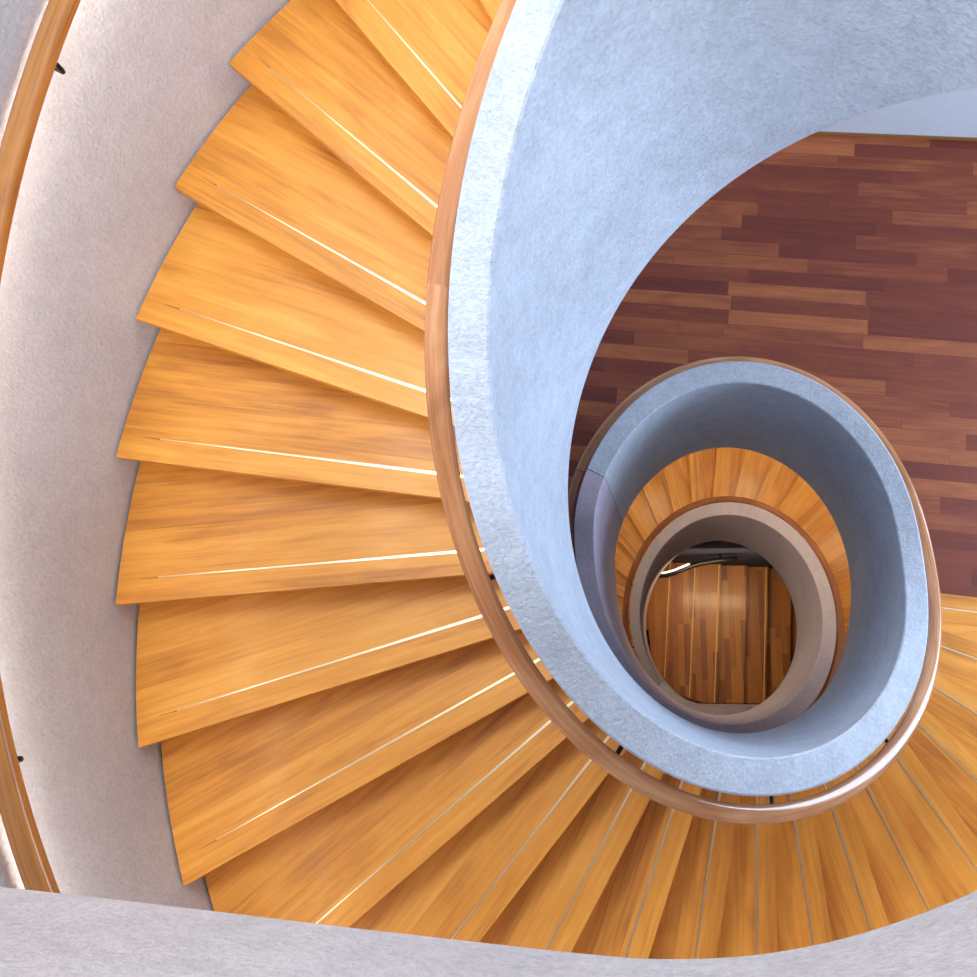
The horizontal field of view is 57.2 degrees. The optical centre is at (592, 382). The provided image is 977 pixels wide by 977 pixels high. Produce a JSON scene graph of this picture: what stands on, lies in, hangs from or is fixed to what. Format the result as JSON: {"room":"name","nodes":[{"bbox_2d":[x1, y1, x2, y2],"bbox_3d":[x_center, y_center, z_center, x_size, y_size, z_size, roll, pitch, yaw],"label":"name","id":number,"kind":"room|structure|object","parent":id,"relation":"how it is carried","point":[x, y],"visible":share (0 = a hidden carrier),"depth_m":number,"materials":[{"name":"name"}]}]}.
{"room":"spiral staircase","nodes":[
{"label":"spiral staircase","id":0,"kind":"room"},
{"bbox_2d":[0,0,290,910],"bbox_3d":[0.146,0.854,3.130,4.357,5.460,5.654,-38,72,-7],"label":"wall","id":1,"kind":"structure","parent":0,"point":[99,211],"depth_m":3.04,"materials":[{"name":"paint"}]},
{"bbox_2d":[0,0,80,892],"bbox_3d":[0.103,0.796,2.858,3.890,3.527,5.213,-38,72,-7],"label":"handrail","id":2,"kind":"object","parent":1,"relation":"attached to","point":[27,848],"visible":0.82,"depth_m":2.57,"materials":[{"name":"brown wood"}]},
{"bbox_2d":[0,887,976,976],"bbox_3d":[1.009,0.717,1.145,5.052,0.400,3.177,-35,71,-6],"label":"wall","id":3,"kind":"structure","parent":0,"point":[43,934],"depth_m":1.31,"materials":[{"name":"paint"}]},
{"bbox_2d":[646,630,760,703],"bbox_3d":[1.597,3.787,12.855,5.800,0.150,5.800,-1,71,6],"label":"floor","id":4,"kind":"structure","parent":0,"point":[647,631],"depth_m":12.54,"materials":[{"name":"brown wood"}]},
{"bbox_2d":[646,561,796,703],"bbox_3d":[1.845,3.312,11.717,2.980,1.350,1.743,-1,71,6],"label":"staircase","id":5,"kind":"structure","parent":4,"relation":"on","point":[718,633],"depth_m":11.60,"materials":[{"name":"brown wood"}]},
{"bbox_2d":[672,541,773,567],"bbox_3d":[1.456,2.174,11.248,2.401,3.897,0.090,-2,71,5],"label":"wall","id":6,"kind":"structure","parent":0,"point":[747,557],"depth_m":10.98,"materials":[{"name":"grey paint"}]},
{"bbox_2d":[658,554,737,577],"bbox_3d":[1.016,2.262,10.814,1.515,0.207,0.198,-9,71,3],"label":"handrail","id":7,"kind":"object","parent":6,"relation":"attached to","point":[720,559],"visible":0.6,"depth_m":10.77,"materials":[{"name":"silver metal"}]},
{"bbox_2d":[568,135,976,596],"bbox_3d":[2.198,-0.177,6.067,8.413,0.140,3.783,2,72,7],"label":"floor","id":8,"kind":"structure","parent":0,"point":[847,262],"depth_m":6.21,"materials":[{"name":"brown wood"}]},
{"bbox_2d":[116,0,976,958],"bbox_3d":[0.632,0.653,3.613,4.794,4.551,5.463,-1,71,6],"label":"spiral staircase","id":9,"kind":"structure","parent":8,"relation":"on","point":[346,737],"depth_m":3.38,"materials":[{"name":"brown wood"}]},
{"bbox_2d":[448,0,976,795],"bbox_3d":[0.615,0.372,3.096,1.753,5.724,2.015,-1,71,6],"label":"parapet","id":10,"kind":"object","parent":9,"relation":"attached to","point":[602,127],"visible":1,"depth_m":2.52,"materials":[{"name":"paint"}]},
{"bbox_2d":[424,0,941,824],"bbox_3d":[0.565,0.211,2.620,1.940,4.516,2.220,-1,71,6],"label":"handrail","id":11,"kind":"object","parent":10,"relation":"attached to","point":[437,380],"visible":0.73,"depth_m":2.62,"materials":[{"name":"brown wood"}]},
{"bbox_2d":[820,88,976,137],"bbox_3d":[2.353,-2.430,4.937,9.171,3.400,0.199,4,72,7],"label":"wall","id":12,"kind":"structure","parent":0,"point":[951,114],"depth_m":6.32,"materials":[{"name":"paint"}]},
{"bbox_2d":[812,131,976,140],"bbox_3d":[2.518,-1.790,6.491,9.151,0.030,0.011,4,72,7],"label":"baseboard","id":13,"kind":"structure","parent":12,"relation":"attached to","point":[818,132],"depth_m":6.52,"materials":[{"name":"brown wood"}]},
{"bbox_3d":[1.224,2.576,9.283,5.200,7.430,5.921,-1,71,6],"label":"wall","id":14,"kind":"structure","parent":0,"visible":0},
{"bbox_2d":[615,448,850,709],"bbox_3d":[1.140,2.300,8.470,4.798,5.752,5.463,-1,71,6],"label":"spiral staircase","id":15,"kind":"structure","parent":14,"relation":"attached to","point":[714,472],"depth_m":9.62,"materials":[{"name":"brown wood"}]},
{"bbox_2d":[574,469,836,732],"bbox_3d":[1.195,2.050,8.043,1.882,7.580,2.015,-1,71,6],"label":"parapet","id":16,"kind":"object","parent":15,"relation":"attached to","point":[598,522],"visible":0.87,"depth_m":7.06,"materials":[{"name":"paint"}]},
{"bbox_2d":[568,470,843,707],"bbox_3d":[1.071,1.858,7.477,1.940,5.996,2.220,-1,71,6],"label":"handrail","id":17,"kind":"object","parent":16,"relation":"attached to","point":[573,492],"visible":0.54,"depth_m":7.84,"materials":[{"name":"brown wood"}]}
]}

